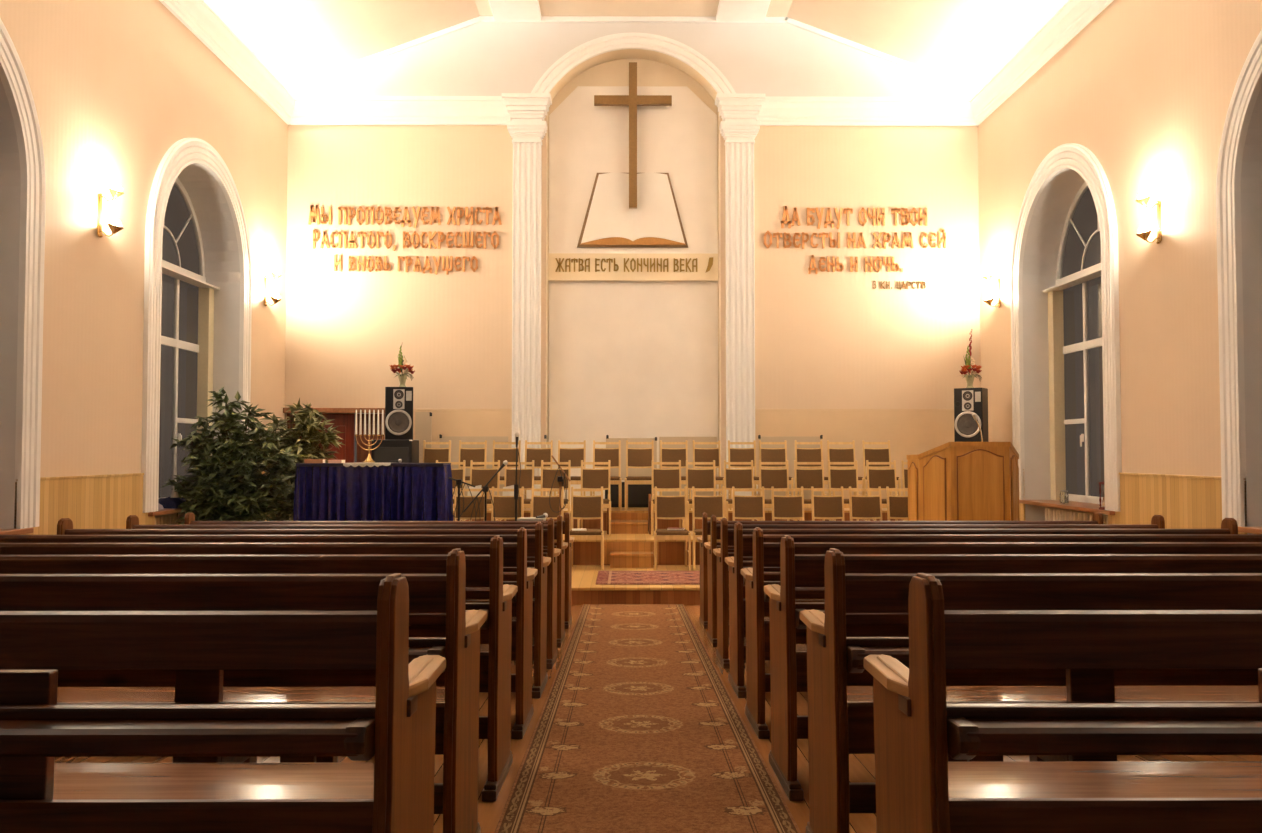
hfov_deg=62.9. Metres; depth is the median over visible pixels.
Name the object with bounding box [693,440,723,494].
chair
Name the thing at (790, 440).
wall panel
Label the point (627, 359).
panel
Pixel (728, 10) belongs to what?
trim
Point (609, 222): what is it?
relief
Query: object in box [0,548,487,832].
pew
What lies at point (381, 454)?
grille
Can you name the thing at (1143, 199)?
wall sconce
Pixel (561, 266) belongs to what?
sign board
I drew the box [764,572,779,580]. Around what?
shelf
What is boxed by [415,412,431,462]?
wall panel
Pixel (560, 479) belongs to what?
microphone stand
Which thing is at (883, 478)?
chair
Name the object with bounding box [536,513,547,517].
handheld microphone
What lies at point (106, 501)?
wainscoting
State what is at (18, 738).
shelf
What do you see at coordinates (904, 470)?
chair
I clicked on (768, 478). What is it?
chair
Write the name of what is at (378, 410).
candle
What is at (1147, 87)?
wall
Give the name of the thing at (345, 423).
door
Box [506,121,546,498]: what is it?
pilaster
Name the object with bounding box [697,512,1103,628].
pew
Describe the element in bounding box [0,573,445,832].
pew
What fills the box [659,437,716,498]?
wall panel
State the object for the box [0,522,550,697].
pew
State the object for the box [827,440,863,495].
chair
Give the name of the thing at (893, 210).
lettering
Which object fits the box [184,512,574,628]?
pew
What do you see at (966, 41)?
ceiling
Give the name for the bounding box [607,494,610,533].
step
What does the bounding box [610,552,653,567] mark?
step
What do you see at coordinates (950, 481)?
lectern
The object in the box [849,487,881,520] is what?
chair
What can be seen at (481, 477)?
chair
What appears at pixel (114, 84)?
wall
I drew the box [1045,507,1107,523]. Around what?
radiator
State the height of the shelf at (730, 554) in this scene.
0.050 m
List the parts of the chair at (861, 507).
leg, rail, backrest, rail, rail, leg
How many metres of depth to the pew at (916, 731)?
2.05 m
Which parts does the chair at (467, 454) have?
leg, backrest, rail, leg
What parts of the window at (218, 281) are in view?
sill, casing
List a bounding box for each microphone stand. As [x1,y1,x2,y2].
[449,477,475,520]
[463,460,507,520]
[514,432,520,520]
[549,455,570,514]
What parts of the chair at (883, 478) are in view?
leg, rail, rail, backrest, leg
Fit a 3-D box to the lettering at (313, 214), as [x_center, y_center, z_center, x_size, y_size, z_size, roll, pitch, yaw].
[-3.324,-2.599,15.160,2.839,1.029,0.018,0,-2,0]
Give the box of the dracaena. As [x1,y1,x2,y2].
[245,398,344,520]
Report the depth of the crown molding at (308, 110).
15.13 m
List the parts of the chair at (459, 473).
rail, backrest, leg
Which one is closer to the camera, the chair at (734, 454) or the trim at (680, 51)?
the chair at (734, 454)
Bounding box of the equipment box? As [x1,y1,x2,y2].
[605,482,651,506]
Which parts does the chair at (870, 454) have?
leg, rail, backrest, rail, leg, leg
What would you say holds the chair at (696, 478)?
on the tier at (585, 552)
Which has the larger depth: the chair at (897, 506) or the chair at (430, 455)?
the chair at (430, 455)
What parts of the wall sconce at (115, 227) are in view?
plate, lamp shade, lamp shade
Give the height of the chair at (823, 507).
0.955 m
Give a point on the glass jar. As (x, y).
(1065, 497)
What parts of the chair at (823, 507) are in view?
leg, rail, backrest, rail, rail, leg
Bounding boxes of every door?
[293,414,354,462]
[357,414,381,462]
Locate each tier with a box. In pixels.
[453,506,902,530]
[554,531,720,564]
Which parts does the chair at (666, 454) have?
leg, rail, backrest, rail, leg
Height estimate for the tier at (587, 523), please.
0.272 m
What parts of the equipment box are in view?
panel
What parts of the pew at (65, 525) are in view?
panel, rail, panel, armrest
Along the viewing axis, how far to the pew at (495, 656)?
3.94 m
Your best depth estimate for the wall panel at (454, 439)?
15.06 m
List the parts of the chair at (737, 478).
leg, leg, rail, backrest, rail, leg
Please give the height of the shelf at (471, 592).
0.050 m
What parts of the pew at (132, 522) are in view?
panel, panel, armrest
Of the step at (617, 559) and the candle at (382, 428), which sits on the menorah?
the candle at (382, 428)
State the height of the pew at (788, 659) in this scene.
0.987 m
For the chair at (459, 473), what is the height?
0.955 m
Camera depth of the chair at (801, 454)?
14.46 m
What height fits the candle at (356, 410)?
0.292 m
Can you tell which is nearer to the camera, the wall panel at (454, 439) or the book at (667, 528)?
the book at (667, 528)
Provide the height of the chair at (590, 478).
0.955 m
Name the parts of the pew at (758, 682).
armrest, panel, rail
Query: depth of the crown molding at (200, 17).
12.86 m
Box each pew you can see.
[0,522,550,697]
[0,527,537,738]
[0,535,517,800]
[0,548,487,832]
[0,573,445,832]
[57,518,560,668]
[126,515,567,646]
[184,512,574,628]
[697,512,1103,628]
[704,515,1164,646]
[713,518,1237,668]
[725,522,1261,697]
[741,527,1261,738]
[764,535,1261,800]
[799,548,1261,832]
[863,573,1261,832]
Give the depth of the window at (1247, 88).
8.77 m
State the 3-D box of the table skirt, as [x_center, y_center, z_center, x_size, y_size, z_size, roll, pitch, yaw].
[-2.905,1.149,11.675,1.745,1.243,0.567,0,-2,0]
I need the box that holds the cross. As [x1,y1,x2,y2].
[594,62,671,208]
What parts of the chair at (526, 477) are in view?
leg, backrest, rail, rail, seat, leg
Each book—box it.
[304,459,324,462]
[328,460,344,462]
[667,528,684,529]
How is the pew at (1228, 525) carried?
on the floor
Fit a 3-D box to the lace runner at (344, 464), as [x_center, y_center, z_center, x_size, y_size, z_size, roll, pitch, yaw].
[-2.929,0.545,11.649,0.524,0.046,0.450,0,-2,0]
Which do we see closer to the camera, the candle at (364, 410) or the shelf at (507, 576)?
the shelf at (507, 576)
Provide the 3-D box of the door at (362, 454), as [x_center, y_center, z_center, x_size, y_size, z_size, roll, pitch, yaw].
[-3.855,0.929,15.271,0.420,1.940,0.055,0,-2,0]
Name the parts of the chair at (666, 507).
leg, leg, rail, backrest, rail, rail, seat frame, seat, leg, leg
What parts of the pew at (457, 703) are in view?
seat, rail, panel, armrest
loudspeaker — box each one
[385,387,412,439]
[954,388,987,441]
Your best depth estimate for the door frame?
15.09 m
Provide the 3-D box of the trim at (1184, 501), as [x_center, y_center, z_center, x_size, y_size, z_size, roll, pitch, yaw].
[5.164,1.239,6.722,0.030,1.580,16.670,0,-2,0]
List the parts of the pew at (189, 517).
panel, panel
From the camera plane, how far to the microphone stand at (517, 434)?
11.26 m
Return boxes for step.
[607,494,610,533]
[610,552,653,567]
[611,520,647,533]
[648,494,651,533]
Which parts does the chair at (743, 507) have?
leg, rail, rail, backrest, rail, leg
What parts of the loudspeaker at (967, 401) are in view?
driver plate, level plate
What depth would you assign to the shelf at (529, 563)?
6.69 m
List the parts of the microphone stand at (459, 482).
boom arm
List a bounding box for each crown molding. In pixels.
[159,0,295,124]
[287,96,510,124]
[756,96,977,125]
[970,0,1113,125]
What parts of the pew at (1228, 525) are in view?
armrest, panel, rail, panel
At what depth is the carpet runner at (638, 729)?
4.55 m
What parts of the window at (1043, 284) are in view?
casing, sill, handle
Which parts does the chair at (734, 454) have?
leg, rail, backrest, rail, leg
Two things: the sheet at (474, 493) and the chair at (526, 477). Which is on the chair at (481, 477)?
the sheet at (474, 493)
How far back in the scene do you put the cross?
15.40 m
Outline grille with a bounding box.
[374,447,408,462]
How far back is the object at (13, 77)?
8.52 m
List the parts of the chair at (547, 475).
leg, rail, backrest, rail, leg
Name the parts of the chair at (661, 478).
leg, leg, rail, backrest, rail, leg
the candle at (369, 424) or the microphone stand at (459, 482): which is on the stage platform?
the microphone stand at (459, 482)
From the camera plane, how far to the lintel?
14.99 m
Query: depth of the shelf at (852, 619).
3.84 m
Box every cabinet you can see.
[371,440,418,462]
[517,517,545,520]
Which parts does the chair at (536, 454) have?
leg, rail, backrest, rail, leg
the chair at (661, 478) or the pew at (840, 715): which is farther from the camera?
the chair at (661, 478)
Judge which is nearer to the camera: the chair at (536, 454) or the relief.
the chair at (536, 454)
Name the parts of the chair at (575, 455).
leg, rail, backrest, seat frame, seat, leg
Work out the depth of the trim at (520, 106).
15.02 m
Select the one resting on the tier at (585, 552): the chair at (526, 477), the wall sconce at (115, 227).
the chair at (526, 477)
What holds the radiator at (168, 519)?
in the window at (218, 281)
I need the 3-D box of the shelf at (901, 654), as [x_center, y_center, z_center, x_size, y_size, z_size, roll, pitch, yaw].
[2.283,0.689,2.962,3.300,0.050,0.128,0,-4,0]
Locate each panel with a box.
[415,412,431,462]
[440,436,507,498]
[548,86,717,504]
[606,438,656,479]
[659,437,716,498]
[759,436,820,498]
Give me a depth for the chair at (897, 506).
12.46 m
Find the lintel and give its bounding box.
[283,408,384,413]
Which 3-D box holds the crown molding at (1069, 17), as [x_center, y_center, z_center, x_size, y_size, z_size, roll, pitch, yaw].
[5.096,-4.777,6.941,0.170,0.380,16.700,0,-2,0]
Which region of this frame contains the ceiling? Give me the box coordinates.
[209,0,1062,87]
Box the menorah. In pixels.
[354,434,383,462]
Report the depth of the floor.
4.43 m
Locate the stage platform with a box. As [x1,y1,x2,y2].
[571,565,699,604]
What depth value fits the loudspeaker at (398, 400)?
14.04 m
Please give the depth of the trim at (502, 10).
14.90 m
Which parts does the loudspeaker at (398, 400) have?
driver plate, level plate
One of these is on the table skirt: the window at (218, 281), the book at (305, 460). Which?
the book at (305, 460)
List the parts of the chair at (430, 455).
leg, backrest, rail, leg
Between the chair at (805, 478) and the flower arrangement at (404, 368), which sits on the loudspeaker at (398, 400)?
the flower arrangement at (404, 368)
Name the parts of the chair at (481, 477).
leg, rail, backrest, rail, leg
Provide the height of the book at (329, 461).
0.038 m
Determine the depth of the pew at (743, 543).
5.87 m
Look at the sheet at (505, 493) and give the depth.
13.36 m
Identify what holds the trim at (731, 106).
attached to the wall at (824, 339)
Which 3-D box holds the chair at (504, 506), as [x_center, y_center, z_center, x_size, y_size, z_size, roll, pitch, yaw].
[-1.489,1.319,12.240,0.428,0.955,0.509,0,-2,0]
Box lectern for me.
[907,413,1019,520]
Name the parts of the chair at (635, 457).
leg, leg, seat, seat frame, rail, backrest, rail, leg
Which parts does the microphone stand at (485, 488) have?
boom arm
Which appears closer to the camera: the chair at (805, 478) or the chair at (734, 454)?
the chair at (805, 478)
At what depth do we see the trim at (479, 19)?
15.26 m
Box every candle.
[355,410,356,433]
[359,410,361,433]
[364,410,365,433]
[368,410,370,433]
[373,410,374,433]
[377,410,378,433]
[381,410,383,433]
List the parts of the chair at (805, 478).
leg, seat, seat frame, rail, rail, backrest, leg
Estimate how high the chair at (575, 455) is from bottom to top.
0.955 m
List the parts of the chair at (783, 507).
leg, rail, backrest, rail, rail, leg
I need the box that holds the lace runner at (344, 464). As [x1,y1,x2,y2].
[343,463,390,466]
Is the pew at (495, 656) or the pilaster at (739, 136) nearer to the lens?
the pew at (495, 656)
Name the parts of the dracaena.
stem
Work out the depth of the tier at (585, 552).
12.55 m
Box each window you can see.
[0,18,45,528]
[0,79,33,534]
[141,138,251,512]
[148,163,239,515]
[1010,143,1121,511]
[1019,168,1114,520]
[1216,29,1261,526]
[1238,87,1261,533]
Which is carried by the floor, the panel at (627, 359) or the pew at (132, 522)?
the pew at (132, 522)
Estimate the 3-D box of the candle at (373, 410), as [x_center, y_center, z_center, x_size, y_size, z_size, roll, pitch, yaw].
[-2.921,0.060,11.711,0.026,0.292,0.025,0,-2,0]
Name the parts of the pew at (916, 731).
armrest, panel, rail, seat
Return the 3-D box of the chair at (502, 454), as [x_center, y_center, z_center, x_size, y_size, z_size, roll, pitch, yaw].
[-1.742,0.803,14.237,0.428,0.955,0.509,0,-2,-1]
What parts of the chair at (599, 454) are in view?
leg, rail, backrest, rail, seat frame, seat, leg, leg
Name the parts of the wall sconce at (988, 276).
plate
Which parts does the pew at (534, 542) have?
rail, panel, armrest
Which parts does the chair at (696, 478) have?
leg, leg, rail, rail, backrest, leg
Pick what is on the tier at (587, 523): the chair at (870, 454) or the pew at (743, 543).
the chair at (870, 454)
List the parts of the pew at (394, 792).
rail, seat, panel, armrest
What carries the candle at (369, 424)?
on the menorah
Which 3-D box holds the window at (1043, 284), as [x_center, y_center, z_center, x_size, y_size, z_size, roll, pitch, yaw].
[5.376,-0.576,12.343,0.595,4.750,2.680,0,-2,0]
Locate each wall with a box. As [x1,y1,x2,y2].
[0,0,287,476]
[285,115,980,495]
[291,22,973,96]
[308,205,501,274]
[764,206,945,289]
[978,0,1261,533]
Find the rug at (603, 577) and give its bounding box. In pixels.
[596,571,699,584]
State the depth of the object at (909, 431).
15.11 m
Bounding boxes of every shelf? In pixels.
[0,720,357,756]
[134,647,434,669]
[409,610,482,625]
[466,587,488,598]
[503,561,534,566]
[503,572,516,580]
[527,553,546,556]
[728,552,752,556]
[743,561,779,566]
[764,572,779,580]
[795,587,824,598]
[803,610,908,625]
[857,647,1258,668]
[966,719,1261,754]
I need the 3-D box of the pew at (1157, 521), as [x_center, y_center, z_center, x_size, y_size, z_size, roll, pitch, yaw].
[2.304,1.240,7.900,3.452,0.987,0.562,0,-2,0]
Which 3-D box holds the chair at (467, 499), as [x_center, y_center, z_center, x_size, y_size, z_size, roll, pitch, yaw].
[-1.940,1.319,12.238,0.428,0.955,0.509,0,-2,0]
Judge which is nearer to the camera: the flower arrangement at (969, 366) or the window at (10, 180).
the window at (10, 180)
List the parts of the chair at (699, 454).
leg, rail, backrest, rail, leg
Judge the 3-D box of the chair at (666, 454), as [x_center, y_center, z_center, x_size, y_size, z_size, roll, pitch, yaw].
[0.601,0.804,14.248,0.428,0.955,0.509,0,-2,0]
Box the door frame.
[287,413,384,439]
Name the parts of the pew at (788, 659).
armrest, panel, seat, rail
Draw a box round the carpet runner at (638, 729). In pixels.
[495,604,800,832]
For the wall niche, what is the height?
7.367 m
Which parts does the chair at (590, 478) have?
leg, leg, rail, backrest, rail, seat, leg, leg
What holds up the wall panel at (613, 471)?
attached to the panel at (627, 359)
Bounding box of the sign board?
[548,253,718,280]
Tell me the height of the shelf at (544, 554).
0.050 m
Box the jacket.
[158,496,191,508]
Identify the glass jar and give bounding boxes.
[1061,490,1068,503]
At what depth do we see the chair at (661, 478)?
13.53 m
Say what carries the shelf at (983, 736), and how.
attached to the pew at (916, 731)
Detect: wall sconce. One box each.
[97,185,123,237]
[264,270,281,305]
[983,272,1000,307]
[1135,193,1161,243]
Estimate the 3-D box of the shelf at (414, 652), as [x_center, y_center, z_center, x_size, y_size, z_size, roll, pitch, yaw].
[-2.122,0.689,2.941,3.150,0.050,0.128,0,-4,0]
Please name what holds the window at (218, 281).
in the wall at (114, 84)
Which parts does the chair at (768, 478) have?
leg, seat, rail, backrest, rail, leg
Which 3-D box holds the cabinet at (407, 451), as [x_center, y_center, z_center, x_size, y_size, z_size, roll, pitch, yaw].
[-3.239,1.093,14.169,0.570,1.542,0.532,0,-2,0]
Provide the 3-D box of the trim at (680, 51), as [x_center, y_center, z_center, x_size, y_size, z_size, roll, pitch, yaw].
[0.036,-5.115,15.248,3.147,1.114,0.070,0,-2,0]
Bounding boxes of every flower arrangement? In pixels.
[390,342,414,386]
[959,329,981,387]
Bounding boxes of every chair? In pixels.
[423,440,450,462]
[436,460,465,520]
[453,440,486,509]
[454,487,484,520]
[463,460,499,520]
[487,440,520,509]
[491,487,523,520]
[499,460,533,520]
[520,440,552,508]
[531,487,563,518]
[541,460,570,512]
[554,440,585,495]
[570,487,603,569]
[577,460,610,535]
[590,440,621,509]
[625,440,654,509]
[651,460,684,535]
[654,487,690,569]
[660,440,690,509]
[686,460,720,530]
[692,487,724,569]
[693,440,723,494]
[724,460,759,520]
[728,440,758,509]
[732,487,764,520]
[759,440,792,495]
[759,460,795,520]
[771,487,803,520]
[794,440,828,495]
[794,460,832,520]
[811,487,844,520]
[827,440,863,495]
[828,460,866,520]
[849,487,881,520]
[862,440,900,495]
[866,460,907,520]
[886,487,907,520]
[901,460,907,520]
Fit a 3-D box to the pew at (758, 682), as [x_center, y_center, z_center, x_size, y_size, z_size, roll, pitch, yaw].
[2.291,1.029,5.066,3.452,0.987,0.562,0,-2,0]
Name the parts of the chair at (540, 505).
leg, backrest, rail, leg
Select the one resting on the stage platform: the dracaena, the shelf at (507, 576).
the dracaena
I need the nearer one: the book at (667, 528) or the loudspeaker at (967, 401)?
the book at (667, 528)
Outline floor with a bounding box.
[55,605,1261,832]
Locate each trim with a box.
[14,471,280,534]
[288,16,977,91]
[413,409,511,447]
[488,0,541,20]
[502,93,551,120]
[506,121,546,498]
[531,32,735,92]
[715,93,764,120]
[716,0,770,20]
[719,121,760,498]
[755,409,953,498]
[1019,469,1246,533]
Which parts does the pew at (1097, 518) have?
panel, panel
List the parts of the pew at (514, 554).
rail, panel, armrest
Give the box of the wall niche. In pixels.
[546,49,720,495]
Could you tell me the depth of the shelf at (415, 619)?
3.83 m
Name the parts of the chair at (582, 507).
leg, seat frame, seat, rail, backrest, rail, rail, leg, leg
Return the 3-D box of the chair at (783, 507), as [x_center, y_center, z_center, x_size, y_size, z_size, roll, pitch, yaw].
[1.898,1.319,12.256,0.428,0.955,0.509,0,-2,0]
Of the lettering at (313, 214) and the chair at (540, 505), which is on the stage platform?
the chair at (540, 505)
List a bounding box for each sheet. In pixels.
[467,485,480,495]
[502,485,513,495]
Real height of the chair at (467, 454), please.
0.955 m
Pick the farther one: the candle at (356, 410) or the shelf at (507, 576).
the candle at (356, 410)
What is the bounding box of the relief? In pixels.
[577,173,687,247]
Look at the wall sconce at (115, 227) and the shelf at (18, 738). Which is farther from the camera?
the wall sconce at (115, 227)
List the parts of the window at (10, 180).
sill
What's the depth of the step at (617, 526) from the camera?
13.41 m
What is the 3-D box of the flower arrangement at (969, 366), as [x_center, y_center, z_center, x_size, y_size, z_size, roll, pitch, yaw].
[4.535,-0.780,13.841,0.362,0.805,0.394,0,-2,0]
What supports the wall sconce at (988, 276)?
attached to the wall at (1147, 87)
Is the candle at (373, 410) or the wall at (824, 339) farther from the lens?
the wall at (824, 339)
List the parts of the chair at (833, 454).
leg, rail, backrest, rail, leg, leg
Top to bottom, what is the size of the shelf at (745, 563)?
0.050 m
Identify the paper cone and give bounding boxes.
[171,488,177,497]
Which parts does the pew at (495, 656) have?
rail, seat, panel, armrest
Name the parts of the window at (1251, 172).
sill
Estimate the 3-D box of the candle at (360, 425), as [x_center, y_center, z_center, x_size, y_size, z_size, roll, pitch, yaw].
[-3.071,0.060,11.710,0.026,0.292,0.025,0,-2,0]
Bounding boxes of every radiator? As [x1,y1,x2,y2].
[155,512,184,524]
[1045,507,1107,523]
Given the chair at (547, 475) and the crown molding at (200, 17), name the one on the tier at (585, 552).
the chair at (547, 475)
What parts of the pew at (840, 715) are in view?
armrest, panel, rail, seat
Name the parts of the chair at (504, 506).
leg, rail, backrest, rail, leg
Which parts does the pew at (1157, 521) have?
armrest, panel, panel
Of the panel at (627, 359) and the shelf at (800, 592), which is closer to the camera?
the shelf at (800, 592)
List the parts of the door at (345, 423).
panel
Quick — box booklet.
[572,528,586,530]
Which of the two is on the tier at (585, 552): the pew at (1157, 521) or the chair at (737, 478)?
the chair at (737, 478)
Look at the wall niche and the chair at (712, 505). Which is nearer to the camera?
the chair at (712, 505)
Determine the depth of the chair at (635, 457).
14.43 m
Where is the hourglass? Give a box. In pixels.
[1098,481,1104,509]
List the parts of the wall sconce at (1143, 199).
lamp shade, lamp shade, plate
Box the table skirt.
[293,463,452,520]
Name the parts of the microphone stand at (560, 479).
boom arm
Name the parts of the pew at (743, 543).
armrest, panel, rail, seat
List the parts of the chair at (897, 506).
leg, rail, backrest, rail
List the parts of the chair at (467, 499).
leg, rail, backrest, rail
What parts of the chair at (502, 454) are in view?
leg, backrest, rail, leg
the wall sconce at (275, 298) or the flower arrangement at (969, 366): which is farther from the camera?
the wall sconce at (275, 298)
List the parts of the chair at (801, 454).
leg, rail, backrest, rail, leg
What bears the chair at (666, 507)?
on the stage platform
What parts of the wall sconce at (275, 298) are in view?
plate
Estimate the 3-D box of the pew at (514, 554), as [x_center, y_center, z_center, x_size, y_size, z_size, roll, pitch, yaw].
[-2.130,1.028,5.044,3.302,0.987,0.562,0,-2,0]
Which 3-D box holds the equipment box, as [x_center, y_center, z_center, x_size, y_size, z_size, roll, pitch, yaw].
[-0.013,1.121,14.828,0.720,0.360,0.246,0,-2,0]
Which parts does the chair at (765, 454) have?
leg, rail, backrest, rail, leg, leg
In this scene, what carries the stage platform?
on the floor
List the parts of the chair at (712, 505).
leg, leg, seat, rail, rail, backrest, rail, leg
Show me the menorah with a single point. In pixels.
(369, 459)
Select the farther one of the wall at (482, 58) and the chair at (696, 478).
the wall at (482, 58)
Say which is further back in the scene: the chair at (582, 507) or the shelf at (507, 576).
the chair at (582, 507)
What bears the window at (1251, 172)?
in the wall at (1147, 87)
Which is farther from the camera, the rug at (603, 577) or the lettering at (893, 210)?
the lettering at (893, 210)
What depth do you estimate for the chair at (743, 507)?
12.45 m
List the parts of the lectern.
panel, panel moulding, panel, panel moulding, panel moulding, panel, panel moulding, panel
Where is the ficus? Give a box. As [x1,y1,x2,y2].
[161,387,298,524]
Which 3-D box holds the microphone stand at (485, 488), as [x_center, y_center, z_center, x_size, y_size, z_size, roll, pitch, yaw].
[-1.588,1.119,11.294,0.487,1.276,0.215,0,-2,0]
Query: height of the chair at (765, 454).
0.955 m
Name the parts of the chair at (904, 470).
leg, backrest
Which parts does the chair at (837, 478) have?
leg, rail, rail, backrest, leg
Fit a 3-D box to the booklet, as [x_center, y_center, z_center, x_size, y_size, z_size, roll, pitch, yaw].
[-0.610,1.331,12.139,0.170,0.016,0.120,0,-2,-6]
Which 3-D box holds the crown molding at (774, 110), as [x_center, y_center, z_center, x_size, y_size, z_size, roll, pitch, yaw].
[3.399,-4.497,15.193,3.484,0.380,0.170,0,-2,0]
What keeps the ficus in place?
on the stage platform
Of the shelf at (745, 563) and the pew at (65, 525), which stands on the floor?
the pew at (65, 525)

